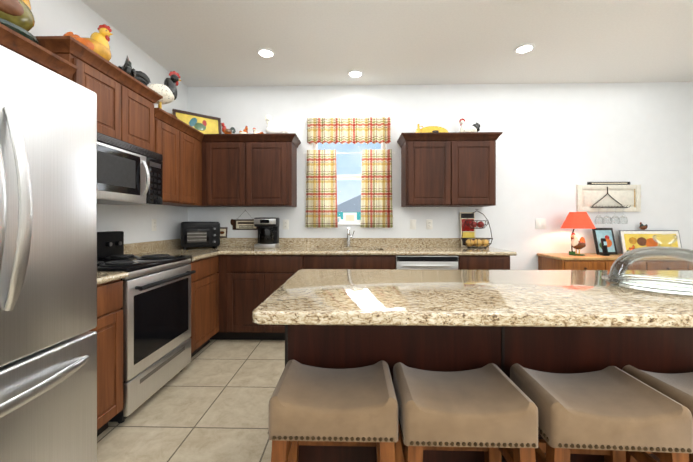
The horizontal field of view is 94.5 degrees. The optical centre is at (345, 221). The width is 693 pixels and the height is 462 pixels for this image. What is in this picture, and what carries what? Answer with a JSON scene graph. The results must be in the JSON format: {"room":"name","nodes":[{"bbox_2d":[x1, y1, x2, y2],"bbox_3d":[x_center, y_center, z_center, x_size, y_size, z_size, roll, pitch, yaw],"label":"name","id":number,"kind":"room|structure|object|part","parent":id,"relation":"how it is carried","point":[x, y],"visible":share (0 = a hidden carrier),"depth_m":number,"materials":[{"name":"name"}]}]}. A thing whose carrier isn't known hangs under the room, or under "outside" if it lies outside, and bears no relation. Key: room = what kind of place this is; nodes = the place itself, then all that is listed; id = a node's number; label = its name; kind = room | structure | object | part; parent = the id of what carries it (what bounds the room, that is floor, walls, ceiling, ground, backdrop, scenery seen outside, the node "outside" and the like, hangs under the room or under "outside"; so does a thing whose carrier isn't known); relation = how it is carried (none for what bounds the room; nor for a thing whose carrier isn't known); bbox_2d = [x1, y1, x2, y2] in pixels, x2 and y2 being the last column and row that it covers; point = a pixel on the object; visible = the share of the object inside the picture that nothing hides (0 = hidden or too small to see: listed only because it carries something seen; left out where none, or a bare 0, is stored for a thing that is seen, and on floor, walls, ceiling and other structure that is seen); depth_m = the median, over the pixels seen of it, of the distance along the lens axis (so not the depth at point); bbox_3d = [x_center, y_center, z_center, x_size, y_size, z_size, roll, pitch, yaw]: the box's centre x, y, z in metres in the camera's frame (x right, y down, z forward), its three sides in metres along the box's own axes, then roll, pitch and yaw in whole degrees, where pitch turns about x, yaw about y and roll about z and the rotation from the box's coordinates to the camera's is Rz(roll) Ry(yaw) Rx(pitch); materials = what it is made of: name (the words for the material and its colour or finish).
{"room":"kitchen","nodes":[
{"label":"kitchen","id":0,"kind":"room"},
{"bbox_2d":[29,0,187,243],"bbox_3d":[-2.033,-0.198,0.272,0.150,2.800,7.370,0,0,1],"label":"wall","id":1,"kind":"structure","parent":0,"point":[80,18],"depth_m":2.75,"materials":[{"name":"paint"}]},
{"bbox_2d":[0,23,7,48],"bbox_3d":[-1.763,-0.747,1.206,0.339,0.297,0.548,0,0,1],"label":"upper cabinet","id":2,"kind":"object","parent":1,"relation":"attached to","point":[3,30],"depth_m":1.48,"materials":[{"name":"brown wood"}]},
{"bbox_2d":[0,0,39,44],"bbox_3d":[-1.679,-1.087,1.489,0.258,0.374,0.405,0,0,1],"label":"rooster","id":3,"kind":"object","parent":2,"relation":"on","point":[17,16],"visible":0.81,"depth_m":1.54,"materials":[{"name":"ceramic"}]},
{"bbox_2d":[8,28,75,82],"bbox_3d":[-1.752,-0.535,1.670,0.339,0.723,0.380,0,0,1],"label":"upper cabinet","id":4,"kind":"object","parent":1,"relation":"attached to","point":[19,44],"depth_m":1.66,"materials":[{"name":"brown wood"}]},
{"bbox_2d":[37,36,131,143],"bbox_3d":[-1.742,-0.800,2.086,0.339,0.494,0.453,0,0,1],"label":"upper cabinet","id":5,"kind":"object","parent":1,"relation":"attached to","point":[112,85],"depth_m":2.09,"materials":[{"name":"brown wood"}]},
{"bbox_2d":[63,24,112,60],"bbox_3d":[-1.709,-1.188,2.126,0.282,0.276,0.187,0,0,1],"label":"hen","id":6,"kind":"object","parent":5,"relation":"on","point":[97,42],"visible":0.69,"depth_m":2.10,"materials":[{"name":"yellow ceramic"}]},
{"bbox_2d":[97,132,162,204],"bbox_3d":[-1.682,-0.345,2.259,0.449,0.412,0.750,0,0,1],"label":"microwave","id":7,"kind":"object","parent":5,"relation":"attached to","point":[129,173],"visible":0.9,"depth_m":2.22,"materials":[{"name":"metal"}]},
{"bbox_2d":[132,77,159,153],"bbox_3d":[-1.734,-0.801,2.414,0.339,0.494,0.452,0,0,1],"label":"upper cabinet","id":8,"kind":"object","parent":1,"relation":"attached to","point":[145,118],"depth_m":2.50,"materials":[{"name":"brown wood"}]},
{"bbox_2d":[118,55,135,77],"bbox_3d":[-1.717,-1.189,2.516,0.158,0.276,0.219,0,0,1],"label":"rooster","id":9,"kind":"object","parent":8,"relation":"on","point":[126,67],"visible":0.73,"depth_m":2.48},
{"bbox_2d":[152,219,155,230],"bbox_3d":[-1.884,0.030,3.155,0.009,0.116,0.072,0,0,1],"label":"outlet","id":10,"kind":"object","parent":1,"relation":"attached to","point":[153,224],"visible":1,"depth_m":3.15,"materials":[{"name":"plastic"}]},
{"bbox_2d":[160,108,183,206],"bbox_3d":[-1.724,-0.556,2.852,0.339,0.763,0.424,0,0,1],"label":"upper cabinet","id":11,"kind":"object","parent":1,"relation":"attached to","point":[171,128],"depth_m":2.88,"materials":[{"name":"brown wood"}]},
{"bbox_2d":[135,71,180,117],"bbox_3d":[-1.674,-1.161,2.834,0.306,0.440,0.288,0,0,1],"label":"rooster","id":12,"kind":"object","parent":11,"relation":"on","point":[167,90],"visible":0.65,"depth_m":2.83},
{"bbox_2d":[184,123,203,206],"bbox_3d":[-1.715,-0.556,3.212,0.339,0.763,0.548,0,0,1],"label":"upper cabinet","id":13,"kind":"object","parent":1,"relation":"attached to","point":[193,139],"depth_m":3.26,"materials":[{"name":"brown wood"}]},
{"bbox_2d":[172,109,221,133],"bbox_3d":[-1.641,-1.075,3.563,0.500,0.267,0.069,0,0,-39],"label":"framed picture","id":14,"kind":"object","parent":13,"relation":"on","point":[204,124],"visible":0.69,"depth_m":3.58},
{"bbox_2d":[97,339,284,461],"bbox_3d":[1.106,1.252,0.199,6.430,0.100,7.370,0,0,1],"label":"floor","id":15,"kind":"structure","parent":0,"point":[209,402],"depth_m":2.00,"materials":[{"name":"tile"}]},
{"bbox_2d":[0,45,96,461],"bbox_3d":[-1.487,0.314,1.020,0.898,1.774,0.830,0,0,1],"label":"fridge","id":16,"kind":"object","parent":15,"relation":"on","point":[48,262],"visible":1,"depth_m":1.19,"materials":[{"name":"metal"}]},
{"bbox_2d":[89,279,122,436],"bbox_3d":[-1.607,0.763,1.666,0.630,0.872,0.414,0,0,1],"label":"base cabinet","id":17,"kind":"object","parent":15,"relation":"on","point":[109,329],"depth_m":1.75,"materials":[{"name":"brown wood"}]},
{"bbox_2d":[97,250,132,284],"bbox_3d":[-1.594,0.257,1.665,0.655,0.137,0.415,0,0,1],"label":"countertop","id":18,"kind":"structure","parent":17,"relation":"on","point":[102,277],"depth_m":1.77,"materials":[{"name":"stone"}]},
{"bbox_2d":[97,231,195,422],"bbox_3d":[-1.559,0.638,2.257,0.696,1.124,0.756,0,0,1],"label":"stove","id":19,"kind":"object","parent":15,"relation":"on","point":[156,307],"visible":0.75,"depth_m":2.15,"materials":[{"name":"silver metal"}]},
{"bbox_2d":[190,255,220,357],"bbox_3d":[-1.577,0.762,2.920,0.630,0.872,0.555,0,0,1],"label":"base cabinet","id":20,"kind":"object","parent":15,"relation":"on","point":[206,282],"depth_m":2.90,"materials":[{"name":"brown wood"}]},
{"bbox_2d":[124,238,220,260],"bbox_3d":[-1.562,0.256,2.889,0.660,0.137,0.495,0,0,1],"label":"countertop","id":21,"kind":"structure","parent":20,"relation":"on","point":[172,246],"depth_m":3.08,"materials":[{"name":"stone"}]},
{"bbox_2d":[221,255,224,339],"bbox_3d":[-1.565,0.762,3.464,0.630,0.872,0.661,0,0,1],"label":"base cabinet","id":22,"kind":"object","parent":15,"relation":"on","point":[222,256],"depth_m":3.19,"materials":[{"name":"brown wood"}]},
{"bbox_2d":[221,238,516,255],"bbox_3d":[-0.115,0.346,3.431,3.528,0.316,0.657,0,0,1],"label":"countertop","id":23,"kind":"structure","parent":22,"relation":"on","point":[359,246],"depth_m":3.62,"materials":[{"name":"stone"}]},
{"bbox_2d":[181,222,219,248],"bbox_3d":[-1.591,0.142,3.511,0.380,0.290,0.338,0,0,-29],"label":"toaster oven","id":24,"kind":"object","parent":23,"relation":"on","point":[200,234],"visible":1,"depth_m":3.39,"materials":[{"name":"black plastic"}]},
{"bbox_2d":[220,227,227,237],"bbox_3d":[-1.455,0.125,3.777,0.120,0.124,0.028,0,0,1],"label":"picture","id":25,"kind":"object","parent":23,"relation":"on","point":[223,232],"visible":0.65,"depth_m":3.77},
{"bbox_2d":[254,218,279,247],"bbox_3d":[-0.866,0.119,3.567,0.254,0.335,0.207,0,0,1],"label":"coffee maker","id":26,"kind":"object","parent":23,"relation":"on","point":[268,232],"visible":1,"depth_m":3.48,"materials":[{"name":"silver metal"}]},
{"bbox_2d":[346,227,354,246],"bbox_3d":[0.051,0.172,3.616,0.102,0.230,0.199,0,0,1],"label":"faucet","id":27,"kind":"object","parent":23,"relation":"on","point":[348,238],"visible":1,"depth_m":3.66,"materials":[{"name":"silver metal"}]},
{"bbox_2d":[460,212,475,246],"bbox_3d":[1.404,0.087,3.678,0.170,0.397,0.052,0,0,1],"label":"sign","id":28,"kind":"object","parent":23,"relation":"on","point":[468,233],"visible":0.71,"depth_m":3.68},
{"bbox_2d":[461,209,492,248],"bbox_3d":[1.440,0.072,3.516,0.338,0.426,0.228,0,0,1],"label":"fruit basket","id":29,"kind":"object","parent":23,"relation":"on","point":[483,227],"visible":0.94,"depth_m":3.50,"materials":[{"name":"metal"}]},
{"bbox_2d":[465,221,488,246],"bbox_3d":[1.443,0.132,3.526,0.253,0.279,0.155,0,0,1],"label":"fruit","id":30,"kind":"object","parent":29,"relation":"in","point":[485,242],"visible":0.83,"depth_m":3.49,"materials":[{"name":"food"}]},
{"bbox_2d":[225,255,316,339],"bbox_3d":[-0.760,0.762,3.466,0.823,0.872,0.618,0,0,1],"label":"base cabinet","id":31,"kind":"object","parent":15,"relation":"on","point":[230,294],"depth_m":3.16,"materials":[{"name":"brown wood"}]},
{"bbox_2d":[268,360,398,461],"bbox_3d":[-0.037,0.875,1.146,0.432,0.649,0.322,0,0,1],"label":"stool","id":32,"kind":"object","parent":15,"relation":"on","point":[314,406],"visible":1,"depth_m":1.01,"materials":[{"name":"fabric"}]},
{"bbox_2d":[396,255,457,269],"bbox_3d":[0.802,0.765,3.407,0.600,0.866,0.661,0,0,1],"label":"dishwasher","id":33,"kind":"object","parent":15,"relation":"on","point":[433,262],"visible":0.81,"depth_m":3.12,"materials":[{"name":"metal"}]},
{"bbox_2d":[393,362,538,461],"bbox_3d":[0.388,0.875,1.121,0.432,0.649,0.322,0,0,1],"label":"stool","id":34,"kind":"object","parent":15,"relation":"on","point":[490,410],"visible":0.94,"depth_m":0.99,"materials":[{"name":"fabric"}]},
{"bbox_2d":[456,255,509,269],"bbox_3d":[1.358,0.762,3.416,0.500,0.872,0.618,0,0,1],"label":"base cabinet","id":35,"kind":"object","parent":15,"relation":"on","point":[465,262],"depth_m":3.11,"materials":[{"name":"brown wood"}]},
{"bbox_2d":[285,325,692,461],"bbox_3d":[1.082,0.763,1.606,2.656,0.872,0.619,0,0,1],"label":"kitchen island","id":36,"kind":"object","parent":15,"relation":"on","point":[562,351],"depth_m":1.32,"materials":[{"name":"brown wood"}]},
{"bbox_2d":[252,269,692,328],"bbox_3d":[1.079,0.306,1.450,2.744,0.039,0.936,0,0,1],"label":"island countertop","id":37,"kind":"structure","parent":36,"relation":"on","point":[350,298],"depth_m":1.18,"materials":[{"name":"beige stone"}]},
{"bbox_2d":[601,234,692,295],"bbox_3d":[1.421,0.170,1.426,0.444,0.230,0.444,0,0,1],"label":"cake dome","id":38,"kind":"object","parent":37,"relation":"on","point":[617,274],"visible":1,"depth_m":1.50,"materials":[{"name":"clear glass"}]},
{"bbox_2d":[510,363,692,461],"bbox_3d":[0.838,0.875,1.105,0.443,0.649,0.337,0,0,1],"label":"stool","id":39,"kind":"object","parent":15,"relation":"on","point":[612,413],"visible":0.85,"depth_m":0.98,"materials":[{"name":"fabric"}]},
{"bbox_2d":[537,253,692,269],"bbox_3d":[3.049,0.780,3.452,1.700,0.839,0.464,0,0,1],"label":"sideboard","id":40,"kind":"object","parent":15,"relation":"on","point":[567,261],"visible":0.12,"depth_m":3.25,"materials":[{"name":"brown wood"}]},
{"bbox_2d":[569,229,585,255],"bbox_3d":[2.512,0.192,3.452,0.213,0.334,0.123,0,0,1],"label":"lamp base","id":41,"kind":"object","parent":40,"relation":"on","point":[576,244],"depth_m":3.42,"materials":[{"name":"ceramic"}]},
{"bbox_3d":[2.467,0.192,3.479,0.075,0.334,0.065,0,0,1],"label":"lamp stem","id":42,"kind":"part","parent":41,"relation":"part of","materials":[{"name":"white ceramic"}]},
{"bbox_2d":[561,212,595,228],"bbox_3d":[2.499,-0.020,3.451,0.310,0.178,0.310,0,0,1],"label":"lampshade","id":43,"kind":"object","parent":41,"relation":"attached to","point":[577,220],"visible":1,"depth_m":3.36,"materials":[{"name":"fabric"}]},
{"bbox_2d":[600,238,609,255],"bbox_3d":[2.763,0.267,3.420,0.060,0.184,0.070,0,0,1],"label":"handset","id":44,"kind":"object","parent":40,"relation":"on","point":[604,247],"visible":0.98,"depth_m":3.41,"materials":[{"name":"black plastic"}]},
{"bbox_2d":[592,228,617,254],"bbox_3d":[2.876,0.213,3.559,0.250,0.294,0.072,0,0,-7],"label":"framed picture","id":45,"kind":"object","parent":40,"relation":"on","point":[600,233],"visible":0.67,"depth_m":3.55},
{"bbox_2d":[619,230,681,253],"bbox_3d":[3.422,0.227,3.598,0.660,0.267,0.058,0,0,1],"label":"framed picture","id":46,"kind":"object","parent":40,"relation":"on","point":[636,238],"visible":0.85,"depth_m":3.60,"materials":[{"name":"paper"}]},
{"bbox_2d":[639,222,647,229],"bbox_3d":[3.368,0.046,3.623,0.092,0.087,0.056,0,0,1],"label":"rooster figurine","id":47,"kind":"object","parent":46,"relation":"on","point":[642,227],"visible":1,"depth_m":3.61,"materials":[{"name":"brown ceramic"}]},
{"bbox_2d":[622,365,692,461],"bbox_3d":[1.273,0.875,1.105,0.443,0.649,0.337,0,0,1],"label":"stool","id":48,"kind":"object","parent":15,"relation":"on","point":[678,387],"visible":0.33,"depth_m":1.14,"materials":[{"name":"fabric"}]},
{"bbox_2d":[81,0,692,86],"bbox_3d":[1.106,-1.648,0.197,6.430,0.100,7.370,0,0,1],"label":"ceiling","id":49,"kind":"structure","parent":0,"point":[206,43],"depth_m":2.81,"materials":[{"name":"white paint"}]},
{"bbox_2d":[256,48,274,57],"bbox_3d":[-0.752,-1.593,3.026,0.176,0.010,0.176,0,0,1],"label":"recessed light","id":50,"kind":"object","parent":49,"relation":"in","point":[265,53],"visible":0.98,"depth_m":3.02,"materials":[{"name":"white paint"}]},
{"bbox_2d":[347,70,362,77],"bbox_3d":[0.104,-1.593,3.452,0.176,0.010,0.176,0,0,1],"label":"recessed light","id":51,"kind":"object","parent":49,"relation":"in","point":[355,73],"visible":0.98,"depth_m":3.44,"materials":[{"name":"white paint"}]},
{"bbox_2d":[514,43,535,53],"bbox_3d":[1.647,-1.593,2.950,0.176,0.010,0.176,0,0,1],"label":"recessed light","id":52,"kind":"object","parent":49,"relation":"in","point":[525,48],"visible":1,"depth_m":2.94,"materials":[{"name":"white paint"}]},
{"bbox_2d":[188,82,692,269],"bbox_3d":[1.192,-0.200,3.807,6.130,2.800,0.150,0,0,1],"label":"wall","id":53,"kind":"structure","parent":0,"point":[556,143],"depth_m":3.71,"materials":[{"name":"paint"}]},
{"bbox_2d":[204,134,251,206],"bbox_3d":[-1.282,-0.556,3.617,0.553,0.763,0.340,0,0,1],"label":"upper cabinet","id":54,"kind":"object","parent":53,"relation":"attached to","point":[227,157],"depth_m":3.45,"materials":[{"name":"brown wood"}]},
{"bbox_2d":[221,123,235,133],"bbox_3d":[-1.330,-1.028,3.625,0.138,0.174,0.099,0,0,1],"label":"rooster","id":55,"kind":"object","parent":54,"relation":"on","point":[225,130],"visible":0.88,"depth_m":3.60},
{"bbox_2d":[230,210,257,229],"bbox_3d":[-1.197,-0.024,3.779,0.325,0.235,0.016,0,0,1],"label":"kitchen sign","id":56,"kind":"object","parent":53,"relation":"attached to","point":[242,224],"visible":0.9,"depth_m":3.77,"materials":[{"name":"brown wood"}]},
{"bbox_2d":[252,133,299,206],"bbox_3d":[-0.858,-0.556,3.607,0.560,0.763,0.340,0,0,1],"label":"upper cabinet","id":57,"kind":"object","parent":53,"relation":"attached to","point":[274,156],"depth_m":3.44,"materials":[{"name":"brown wood"}]},
{"bbox_2d":[239,126,247,133],"bbox_3d":[-1.155,-1.010,3.620,0.127,0.138,0.100,0,0,1],"label":"rooster","id":58,"kind":"object","parent":57,"relation":"on","point":[244,131],"visible":0.69,"depth_m":3.58},
{"bbox_2d":[253,128,263,133],"bbox_3d":[-0.992,-1.002,3.635,0.113,0.122,0.089,0,0,1],"label":"rooster","id":59,"kind":"object","parent":57,"relation":"on","point":[255,131],"visible":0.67,"depth_m":3.61},
{"bbox_2d":[265,115,288,133],"bbox_3d":[-0.775,-1.069,3.612,0.255,0.255,0.178,0,0,1],"label":"hen","id":60,"kind":"object","parent":57,"relation":"on","point":[272,128],"visible":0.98,"depth_m":3.56,"materials":[{"name":"white ceramic"}]},
{"bbox_2d":[283,220,288,228],"bbox_3d":[-0.705,0.030,3.771,0.072,0.116,0.009,0,0,1],"label":"outlet","id":61,"kind":"object","parent":53,"relation":"attached to","point":[285,224],"visible":1,"depth_m":3.77,"materials":[{"name":"plastic"}]},
{"bbox_2d":[313,142,385,223],"bbox_3d":[0.043,-0.550,3.864,0.870,1.140,0.060,0,0,1],"label":"window","id":62,"kind":"structure","parent":53,"relation":"in","point":[383,146],"depth_m":3.85,"materials":[{"name":"white paint"}]},
{"bbox_2d":[410,220,415,228],"bbox_3d":[0.785,0.030,3.736,0.072,0.116,0.009,0,0,1],"label":"light switch","id":63,"kind":"object","parent":53,"relation":"attached to","point":[412,224],"visible":1,"depth_m":3.73,"materials":[{"name":"plastic"}]},
{"bbox_2d":[426,220,431,228],"bbox_3d":[0.975,0.030,3.731,0.072,0.116,0.009,0,0,1],"label":"outlet","id":64,"kind":"object","parent":53,"relation":"attached to","point":[428,224],"visible":1,"depth_m":3.73,"materials":[{"name":"plastic"}]},
{"bbox_2d":[400,132,459,206],"bbox_3d":[0.915,-0.556,3.565,0.539,0.763,0.340,0,0,1],"label":"upper cabinet","id":65,"kind":"object","parent":53,"relation":"attached to","point":[438,169],"depth_m":3.40,"materials":[{"name":"brown wood"}]},
{"bbox_2d":[416,124,422,132],"bbox_3d":[0.822,-1.017,3.570,0.089,0.149,0.068,0,0,1],"label":"cruet bottle","id":66,"kind":"object","parent":65,"relation":"on","point":[418,130],"visible":0.67,"depth_m":3.55,"materials":[{"name":"yellow ceramic"}]},
{"bbox_2d":[421,126,447,132],"bbox_3d":[1.014,-1.029,3.705,0.356,0.173,0.055,0,0,1],"label":"platter","id":67,"kind":"object","parent":65,"relation":"on","point":[432,129],"visible":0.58,"depth_m":3.70,"materials":[{"name":"yellow ceramic"}]},
{"bbox_2d":[460,132,499,206],"bbox_3d":[1.327,-0.556,3.556,0.540,0.763,0.340,0,0,1],"label":"upper cabinet","id":68,"kind":"object","parent":53,"relation":"attached to","point":[477,149],"depth_m":3.39,"materials":[{"name":"brown wood"}]},
{"bbox_2d":[459,118,479,131],"bbox_3d":[1.373,-1.048,3.554,0.220,0.214,0.146,0,0,1],"label":"rooster","id":69,"kind":"object","parent":68,"relation":"on","point":[464,127],"visible":0.81,"depth_m":3.52},
{"bbox_2d":[536,219,545,228],"bbox_3d":[2.255,0.020,3.701,0.118,0.116,0.009,0,0,1],"label":"double light switch","id":70,"kind":"object","parent":53,"relation":"attached to","point":[540,223],"visible":1,"depth_m":3.70,"materials":[{"name":"plastic"}]},
{"bbox_2d":[576,185,640,211],"bbox_3d":[3.013,-0.270,3.625,0.710,0.310,0.122,0,0,1],"label":"wall rack","id":71,"kind":"object","parent":53,"relation":"attached to","point":[590,198],"depth_m":3.67,"materials":[{"name":"white wood"}]},
{"bbox_2d":[587,182,629,184],"bbox_3d":[3.017,-0.443,3.675,0.475,0.033,0.015,0,0,1],"label":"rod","id":72,"kind":"object","parent":71,"relation":"on","point":[608,183],"visible":0.9,"depth_m":3.67,"materials":[{"name":"metal"}]},
{"bbox_2d":[594,208,627,223],"bbox_3d":[2.982,-0.067,3.602,0.350,0.176,0.080,0,0,1],"label":"glasses","id":73,"kind":"object","parent":71,"relation":"hanging from","point":[610,221],"visible":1,"depth_m":3.60,"materials":[{"name":"clear glass"}]},
{"label":"outside","id":74,"kind":"structure","parent":0,"visible":0},
{"bbox_2d":[317,142,380,204],"bbox_3d":[0.341,-3.310,17.909,28.000,15.000,0.050,0,0,1],"label":"sky","id":75,"kind":"structure","parent":74,"point":[351,166],"depth_m":17.89,"materials":[{"name":"blue"}]},
{"bbox_3d":[0.040,-0.805,3.749,1.076,0.020,0.015,0,0,1],"label":"curtain rod","id":76,"kind":"object","parent":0,"visible":0},
{"bbox_2d":[306,149,337,227],"bbox_3d":[-0.281,-0.385,3.710,0.374,0.900,0.075,0,0,1],"label":"panel","id":77,"kind":"object","parent":76,"relation":"hanging from","point":[321,192],"visible":0.98,"depth_m":3.71,"materials":[{"name":"multicoloured fabric"}]},
{"bbox_2d":[360,149,392,227],"bbox_3d":[0.359,-0.385,3.694,0.374,0.900,0.075,0,0,1],"label":"panel","id":78,"kind":"object","parent":76,"relation":"hanging from","point":[376,194],"visible":1,"depth_m":3.69,"materials":[{"name":"multicoloured fabric"}]},
{"bbox_3d":[0.038,-1.165,3.747,0.995,0.010,0.010,0,0,1],"label":"curtain rod","id":79,"kind":"object","parent":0,"visible":0},
{"bbox_2d":[307,117,390,143],"bbox_3d":[0.037,-1.052,3.703,0.965,0.307,0.083,0,0,1],"label":"curtain valance","id":80,"kind":"object","parent":79,"relation":"hanging from","point":[361,130],"visible":0.98,"depth_m":3.70,"materials":[{"name":"multicoloured fabric"}]},
{"bbox_3d":[0.041,0.029,3.796,0.868,0.019,0.097,0,0,1],"label":"window sill","id":81,"kind":"structure","parent":0,"visible":0},
{"bbox_2d":[343,213,356,222],"bbox_3d":[0.051,-0.046,3.804,0.160,0.130,0.029,0,0,1],"label":"framed picture","id":82,"kind":"object","parent":81,"relation":"on","point":[349,217],"depth_m":3.80,"materials":[{"name":"white paint"}]},
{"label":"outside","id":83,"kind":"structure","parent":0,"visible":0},
{"bbox_2d":[337,195,360,219],"bbox_3d":[3.962,-0.383,14.549,9.400,3.150,6.300,0,0,1],"label":"house","id":84,"kind":"structure","parent":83,"point":[353,204],"depth_m":11.89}
]}

